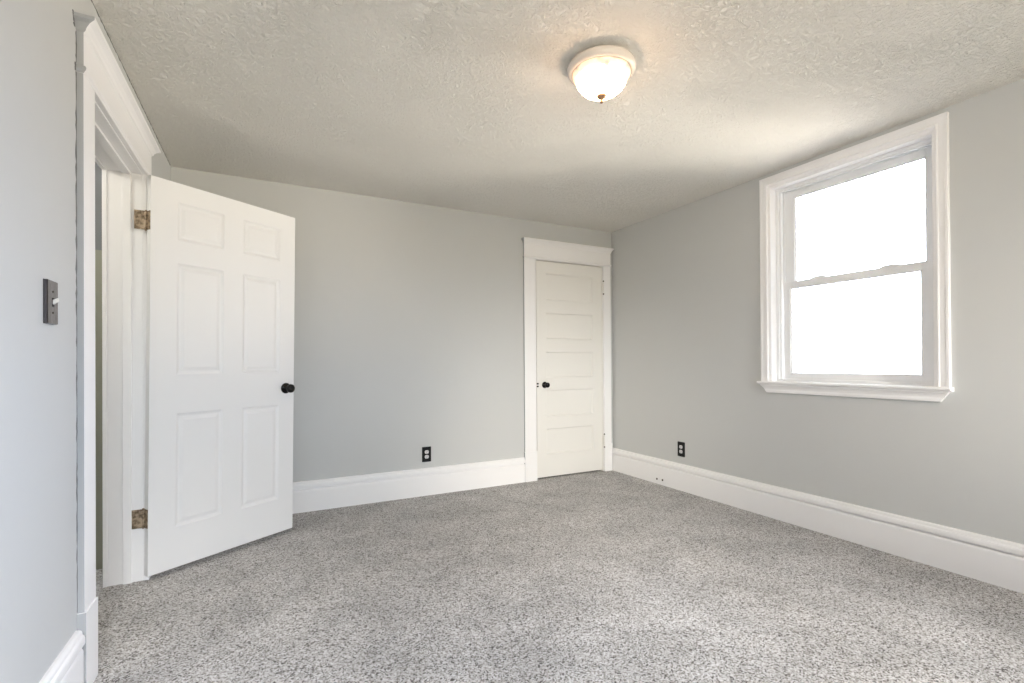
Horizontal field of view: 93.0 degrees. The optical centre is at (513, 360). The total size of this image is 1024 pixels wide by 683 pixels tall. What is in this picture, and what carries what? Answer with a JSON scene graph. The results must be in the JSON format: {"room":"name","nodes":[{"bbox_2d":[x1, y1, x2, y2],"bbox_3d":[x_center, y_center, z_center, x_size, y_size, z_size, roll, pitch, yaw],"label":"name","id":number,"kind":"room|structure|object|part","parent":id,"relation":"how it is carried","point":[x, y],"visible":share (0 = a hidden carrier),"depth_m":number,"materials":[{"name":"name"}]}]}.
{"room":"empty bedroom","nodes":[
{"label":"empty bedroom","id":0,"kind":"room"},
{"bbox_2d":[0,0,170,682],"bbox_3d":[-1.095,-0.091,0.790,0.144,2.461,5.512,0,0,-27],"label":"wall","id":1,"kind":"structure","parent":0,"point":[38,403],"depth_m":1.31,"materials":[{"name":"grey paint"}]},
{"bbox_2d":[43,278,58,324],"bbox_3d":[-1.309,-0.165,1.384,0.023,0.124,0.074,0,0,-27],"label":"light switch","id":2,"kind":"object","parent":1,"relation":"attached to","point":[50,288],"visible":1,"depth_m":1.37,"materials":[{"name":"grey"}]},
{"bbox_2d":[39,630,84,682],"bbox_3d":[-1.011,0.978,0.811,0.024,0.222,5.287,0,0,-27],"label":"baseboard","id":3,"kind":"structure","parent":1,"relation":"attached to","point":[68,667],"depth_m":1.47,"materials":[{"name":"white paint"}]},
{"bbox_2d":[72,9,160,682],"bbox_3d":[-1.711,-0.012,2.037,0.213,2.222,1.135,0,0,-27],"label":"door frame","id":4,"kind":"structure","parent":1,"relation":"attached to","point":[122,331],"depth_m":2.36,"materials":[{"name":"white paint"}]},
{"bbox_2d":[132,175,294,576],"bbox_3d":[-1.633,0.079,2.766,0.169,1.996,0.874,1,0,29],"label":"door","id":5,"kind":"structure","parent":1,"relation":"in","point":[220,387],"depth_m":2.69,"materials":[{"name":"white paint"}]},
{"bbox_3d":[-1.414,0.176,3.066,0.068,0.067,0.067,1,0,29],"label":"knob","id":6,"kind":"part","parent":5,"relation":"part of","materials":[{"name":"black metal"}]},
{"bbox_2d":[95,162,102,569],"bbox_3d":[-2.833,-0.099,2.301,1.510,2.411,0.100,0,0,-28],"label":"wall","id":7,"kind":"structure","parent":0,"point":[98,171],"depth_m":2.58,"materials":[{"name":"grey paint"}]},
{"bbox_2d":[171,167,612,481],"bbox_3d":[-0.699,-0.078,4.083,3.738,2.461,0.160,0,0,-28],"label":"wall","id":8,"kind":"structure","parent":0,"point":[409,326],"depth_m":3.89,"materials":[{"name":"grey paint"}]},
{"bbox_2d":[293,457,525,513],"bbox_3d":[-1.060,0.992,3.783,2.634,0.222,0.024,0,0,-28],"label":"baseboard","id":9,"kind":"structure","parent":8,"relation":"attached to","point":[321,494],"depth_m":3.86,"materials":[{"name":"white paint"}]},
{"bbox_2d":[422,446,430,461],"bbox_3d":[-0.707,0.769,3.977,0.076,0.123,0.009,0,0,-28],"label":"wall outlet","id":10,"kind":"object","parent":8,"relation":"attached to","point":[426,451],"visible":1,"depth_m":3.97,"materials":[{"name":"black plastic"}]},
{"bbox_2d":[521,237,613,481],"bbox_3d":[0.508,-0.005,4.682,1.024,2.206,0.215,0,0,-28],"label":"door frame","id":11,"kind":"structure","parent":8,"relation":"attached to","point":[534,249],"depth_m":4.49,"materials":[{"name":"white paint"}]},
{"bbox_2d":[536,260,604,477],"bbox_3d":[0.562,0.079,4.636,0.759,2.005,0.105,0,0,-28],"label":"door","id":12,"kind":"structure","parent":8,"relation":"in","point":[568,296],"depth_m":4.65,"materials":[{"name":"white paint"}]},
{"bbox_3d":[0.308,0.227,4.482,0.059,0.059,0.069,0,0,-28],"label":"knob","id":13,"kind":"part","parent":12,"relation":"part of","materials":[{"name":"black metal"}]},
{"bbox_2d":[92,0,1023,231],"bbox_3d":[0.537,-1.334,1.651,3.990,0.086,5.512,0,0,-28],"label":"ceiling","id":14,"kind":"structure","parent":0,"point":[466,105],"depth_m":2.29,"materials":[{"name":"white paint"}]},
{"bbox_2d":[567,45,635,103],"bbox_3d":[0.385,-1.208,2.117,0.295,0.180,0.295,0,0,-28],"label":"ceiling light","id":15,"kind":"object","parent":14,"relation":"attached to","point":[599,73],"visible":1,"depth_m":2.04,"materials":[{"name":"white glass"}]},
{"bbox_3d":[0.385,-1.204,2.117,0.249,0.104,0.249,0,0,-28],"label":"lamp shade","id":16,"kind":"part","parent":15,"relation":"part of","materials":[{"name":"white glass"}]},
{"bbox_2d":[93,470,1023,682],"bbox_3d":[-0.153,1.118,1.639,5.640,0.060,6.162,0,0,-28],"label":"floor","id":17,"kind":"structure","parent":0,"point":[596,576],"depth_m":2.17,"materials":[{"name":"carpet"}]},
{"bbox_2d":[611,78,1023,543],"bbox_3d":[2.281,-0.103,2.587,0.160,2.461,5.572,0,0,-28],"label":"wall","id":18,"kind":"structure","parent":0,"point":[686,330],"depth_m":2.96,"materials":[{"name":"grey paint"}]},
{"bbox_2d":[678,441,684,456],"bbox_3d":[1.410,0.745,4.078,0.009,0.123,0.076,0,0,-28],"label":"wall outlet","id":19,"kind":"object","parent":18,"relation":"attached to","point":[681,445],"visible":1,"depth_m":4.07,"materials":[{"name":"black plastic"}]},
{"bbox_2d":[612,448,1023,593],"bbox_3d":[2.219,0.967,2.513,0.024,0.222,5.312,0,0,-28],"label":"baseboard","id":20,"kind":"structure","parent":18,"relation":"attached to","point":[991,560],"depth_m":2.88,"materials":[{"name":"white paint"}]},
{"bbox_2d":[757,112,953,401],"bbox_3d":[2.047,-0.525,2.985,0.212,1.488,1.079,0,0,-28],"label":"window","id":21,"kind":"structure","parent":18,"relation":"in","point":[927,139],"depth_m":2.88,"materials":[{"name":"white paint"}]},
{"bbox_3d":[2.088,-0.524,3.000,0.095,1.330,0.922,0,0,-28],"label":"frame","id":22,"kind":"part","parent":21,"relation":"part of","materials":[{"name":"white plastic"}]},
{"bbox_3d":[2.080,-0.206,2.994,0.026,0.670,0.846,0,0,-28],"label":"sash","id":23,"kind":"part","parent":21,"relation":"part of","materials":[{"name":"white plastic"}]},
{"bbox_3d":[2.107,-0.837,3.012,0.026,0.676,0.884,0,0,-28],"label":"sash","id":24,"kind":"part","parent":21,"relation":"part of","materials":[{"name":"white plastic"}]}
]}

